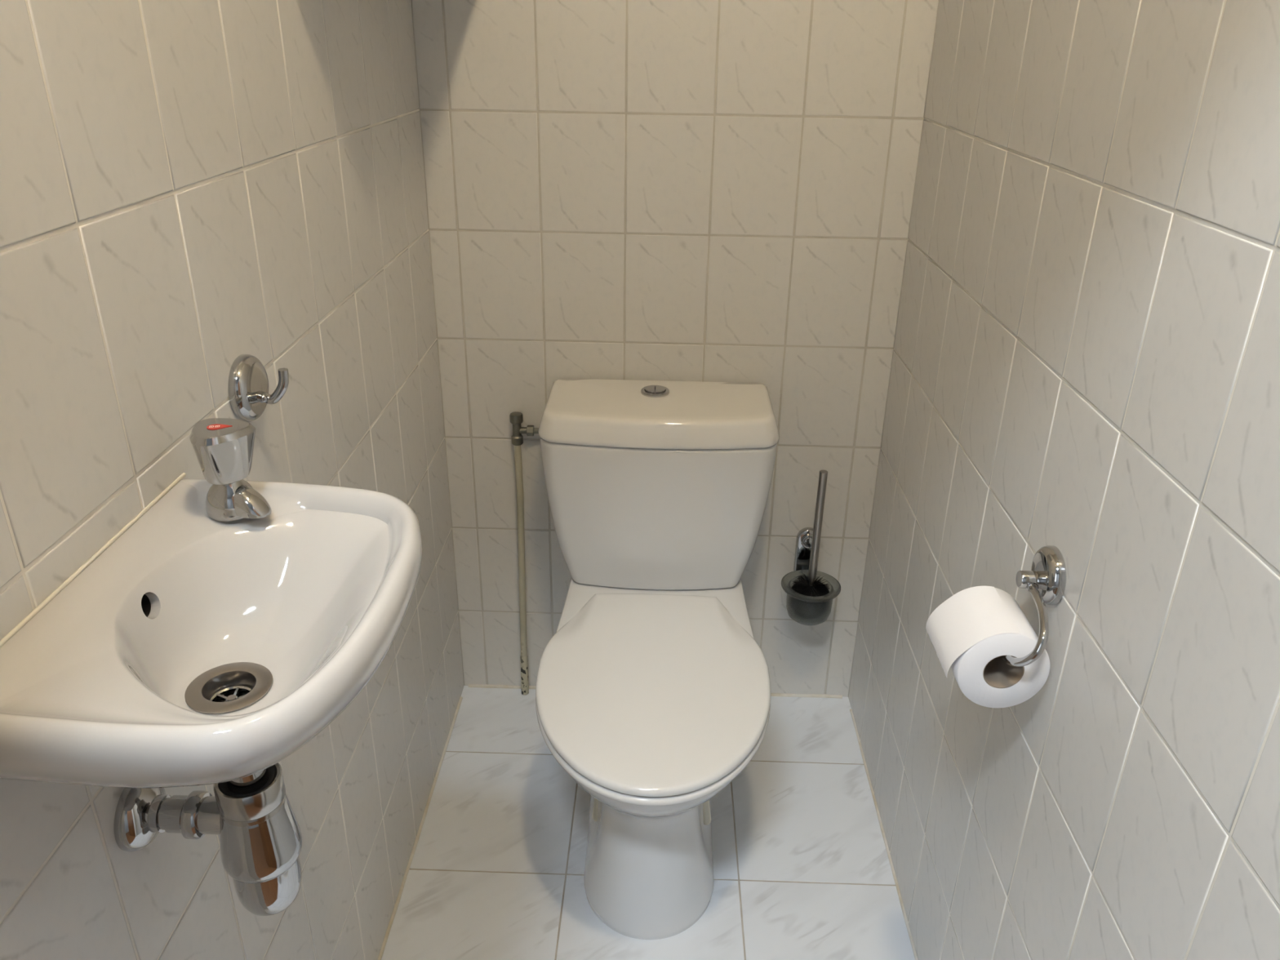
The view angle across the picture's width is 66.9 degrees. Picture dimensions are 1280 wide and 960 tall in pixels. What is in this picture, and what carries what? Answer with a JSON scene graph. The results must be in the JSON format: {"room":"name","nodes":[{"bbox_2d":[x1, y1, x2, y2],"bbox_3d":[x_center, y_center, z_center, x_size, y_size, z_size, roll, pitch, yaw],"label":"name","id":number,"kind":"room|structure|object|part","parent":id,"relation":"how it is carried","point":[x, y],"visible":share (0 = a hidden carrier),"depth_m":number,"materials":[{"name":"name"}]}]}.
{"room":"bathroom","nodes":[
{"label":"bathroom","id":0,"kind":"room"},
{"bbox_2d":[0,0,463,959],"bbox_3d":[-0.440,-0.403,0.955,0.080,2.620,1.650,1,25,1],"label":"wall","id":1,"kind":"structure","parent":0,"point":[188,188],"depth_m":0.92,"materials":[{"name":"tile"}]},
{"bbox_2d":[0,472,422,788],"bbox_3d":[-0.297,0.127,0.740,0.243,0.125,0.351,1,25,1],"label":"basin","id":2,"kind":"object","parent":1,"relation":"attached to","point":[192,648],"visible":1,"depth_m":0.73,"materials":[{"name":"white ceramic"}]},
{"bbox_2d":[113,762,302,915],"bbox_3d":[-0.353,0.278,0.804,0.134,0.200,0.064,1,25,1],"label":"trap","id":3,"kind":"object","parent":2,"relation":"attached to","point":[253,816],"visible":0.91,"depth_m":0.79,"materials":[{"name":"silver metal"}]},
{"bbox_3d":[-0.380,0.278,0.805,0.079,0.030,0.030,1,25,1],"label":"outlet arm","id":4,"kind":"part","parent":3,"relation":"part of","materials":[{"name":"silver metal"}]},
{"bbox_2d":[232,857,301,915],"bbox_3d":[-0.320,0.344,0.834,0.054,0.056,0.054,1,25,1],"label":"cup","id":5,"kind":"object","parent":3,"relation":"on","point":[270,892],"depth_m":0.81,"materials":[{"name":"silver metal"}]},
{"bbox_2d":[189,417,271,521],"bbox_3d":[-0.346,-0.009,0.823,0.056,0.079,0.053,-5,26,-12],"label":"tap","id":6,"kind":"object","parent":2,"relation":"on","point":[223,447],"visible":1,"depth_m":0.81,"materials":[{"name":"silver metal"}]},
{"bbox_3d":[-0.350,-0.022,0.813,0.052,0.046,0.051,1,25,1],"label":"knob","id":7,"kind":"part","parent":6,"relation":"part of","materials":[{"name":"silver metal"}]},
{"bbox_3d":[-0.344,0.013,0.833,0.059,0.030,0.043,1,25,1],"label":"spout","id":8,"kind":"part","parent":6,"relation":"part of","materials":[{"name":"silver metal"}]},
{"bbox_2d":[213,691,248,702],"bbox_3d":[-0.317,0.178,0.756,0.041,0.001,0.041,1,25,1],"label":"outlet","id":9,"kind":"object","parent":2,"relation":"attached to","point":[219,696],"depth_m":0.76,"materials":[{"name":"silver metal"}]},
{"bbox_2d":[227,354,288,422],"bbox_3d":[-0.383,-0.094,0.993,0.048,0.069,0.069,1,25,1],"label":"wall hook","id":10,"kind":"object","parent":1,"relation":"attached to","point":[249,396],"visible":0.99,"depth_m":0.98,"materials":[{"name":"silver metal"}]},
{"bbox_3d":[-0.399,-0.094,0.993,0.016,0.069,0.069,1,25,1],"label":"plate","id":11,"kind":"part","parent":10,"relation":"part of","materials":[{"name":"silver metal"}]},
{"bbox_3d":[-0.380,-0.096,0.996,0.042,0.038,0.010,1,25,1],"label":"hook arm","id":12,"kind":"part","parent":10,"relation":"part of","materials":[{"name":"silver metal"}]},
{"bbox_2d":[377,696,462,959],"bbox_3d":[-0.419,0.791,1.493,0.009,0.009,1.450,1,25,1],"label":"trim","id":13,"kind":"structure","parent":1,"relation":"attached to","point":[396,905],"depth_m":1.77,"materials":[{"name":"plastic"}]},
{"bbox_2d":[381,685,915,959],"bbox_3d":[0.012,0.835,1.511,1.024,0.080,1.680,1,25,1],"label":"floor","id":14,"kind":"structure","parent":0,"point":[802,869],"depth_m":1.75,"materials":[{"name":"tile"}]},
{"bbox_2d":[509,411,538,694],"bbox_3d":[-0.219,0.174,2.026,0.083,0.669,0.025,1,25,1],"label":"supply pipe","id":15,"kind":"object","parent":14,"relation":"on","point":[516,418],"visible":0.97,"depth_m":1.99,"materials":[{"name":"silver metal"}]},
{"bbox_2d":[535,378,779,939],"bbox_3d":[0.022,0.300,1.671,0.430,0.751,0.751,1,25,1],"label":"toilet","id":16,"kind":"object","parent":14,"relation":"on","point":[653,685],"visible":1,"depth_m":1.67,"materials":[{"name":"white ceramic"}]},
{"bbox_3d":[0.018,-0.167,1.789,0.019,0.006,0.037,1,25,1],"label":"press plate","id":17,"kind":"part","parent":16,"relation":"part of","materials":[{"name":"silver metal"}]},
{"bbox_3d":[0.021,0.336,1.550,0.375,0.014,0.502,1,25,1],"label":"seat","id":18,"kind":"part","parent":16,"relation":"part of","materials":[{"name":"white plastic"}]},
{"bbox_3d":[0.021,0.318,1.544,0.374,0.016,0.504,1,25,1],"label":"lid","id":19,"kind":"part","parent":16,"relation":"part of","materials":[{"name":"white plastic"}]},
{"bbox_3d":[0.035,-0.122,1.768,0.430,0.052,0.217,1,25,1],"label":"cistern lid","id":20,"kind":"part","parent":16,"relation":"part of","materials":[{"name":"white ceramic"}]},
{"bbox_3d":[0.038,-0.166,1.788,0.019,0.006,0.037,1,25,1],"label":"press plate","id":21,"kind":"part","parent":16,"relation":"part of","materials":[{"name":"silver metal"}]},
{"bbox_2d":[410,0,938,697],"bbox_3d":[0.054,-0.727,1.661,1.014,2.620,0.080,1,25,1],"label":"wall","id":22,"kind":"structure","parent":0,"point":[667,190],"depth_m":1.75,"materials":[{"name":"tile"}]},
{"bbox_2d":[468,684,842,698],"bbox_3d":[0.033,0.475,2.180,0.840,0.010,0.010,1,25,1],"label":"trim","id":23,"kind":"structure","parent":22,"relation":"attached to","point":[785,695],"depth_m":2.17,"materials":[{"name":"plastic"}]},
{"bbox_2d":[781,527,840,625],"bbox_3d":[0.346,0.203,1.966,0.120,0.170,0.140,1,25,1],"label":"toilet brush holder","id":24,"kind":"object","parent":22,"relation":"attached to","point":[805,610],"visible":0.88,"depth_m":1.96,"materials":[{"name":"silver metal"}]},
{"bbox_3d":[0.347,0.149,2.010,0.049,0.111,0.014,1,25,1],"label":"wall plate","id":25,"kind":"part","parent":24,"relation":"part of","materials":[{"name":"silver metal"}]},
{"bbox_2d":[791,470,830,596],"bbox_3d":[0.347,0.126,1.919,0.079,0.315,0.078,1,25,1],"label":"toilet brush","id":26,"kind":"object","parent":24,"relation":"in","point":[811,587],"visible":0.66,"depth_m":1.93,"materials":[{"name":"silver metal"}]},
{"bbox_3d":[0.348,0.110,1.911,0.017,0.278,0.016,1,25,1],"label":"handle","id":27,"kind":"part","parent":26,"relation":"part of","materials":[{"name":"silver metal"}]},
{"bbox_2d":[781,569,840,625],"bbox_3d":[0.345,0.247,1.976,0.120,0.081,0.120,1,25,1],"label":"glass cup","id":28,"kind":"object","parent":24,"relation":"on","point":[805,610],"depth_m":1.94,"materials":[{"name":"grey glass"}]},
{"bbox_2d":[848,0,1279,959],"bbox_3d":[0.503,-0.379,0.936,0.080,2.620,1.650,1,25,1],"label":"wall","id":29,"kind":"structure","parent":0,"point":[1086,363],"depth_m":0.97,"materials":[{"name":"tile"}]},
{"bbox_2d":[849,708,918,959],"bbox_3d":[0.444,0.813,1.476,0.008,0.008,1.450,1,25,1],"label":"trim","id":30,"kind":"structure","parent":29,"relation":"attached to","point":[851,709],"depth_m":1.78,"materials":[{"name":"plastic"}]},
{"bbox_2d":[1000,545,1066,666],"bbox_3d":[0.420,0.134,1.043,0.065,0.105,0.140,1,25,1],"label":"toilet roll holder","id":31,"kind":"object","parent":29,"relation":"attached to","point":[1046,581],"visible":0.88,"depth_m":1.03,"materials":[{"name":"silver metal"}]},
{"bbox_2d":[925,586,1050,707],"bbox_3d":[0.386,0.185,1.083,0.108,0.098,0.096,1,25,1],"label":"toilet paper roll","id":32,"kind":"object","parent":31,"relation":"on","point":[969,633],"visible":0.98,"depth_m":1.05,"materials":[{"name":"white paper"}]},
{"bbox_3d":[0.409,0.149,1.051,0.044,0.070,0.140,1,25,1],"label":"arm","id":33,"kind":"part","parent":31,"relation":"part of","materials":[{"name":"silver metal"}]},
{"bbox_3d":[0.432,0.110,1.066,0.031,0.020,0.020,1,25,1],"label":"post","id":34,"kind":"part","parent":31,"relation":"part of","materials":[{"name":"silver metal"}]},
{"bbox_3d":[0.446,0.104,1.060,0.016,0.065,0.065,1,25,1],"label":"plate","id":35,"kind":"part","parent":31,"relation":"part of","materials":[{"name":"silver metal"}]}
]}

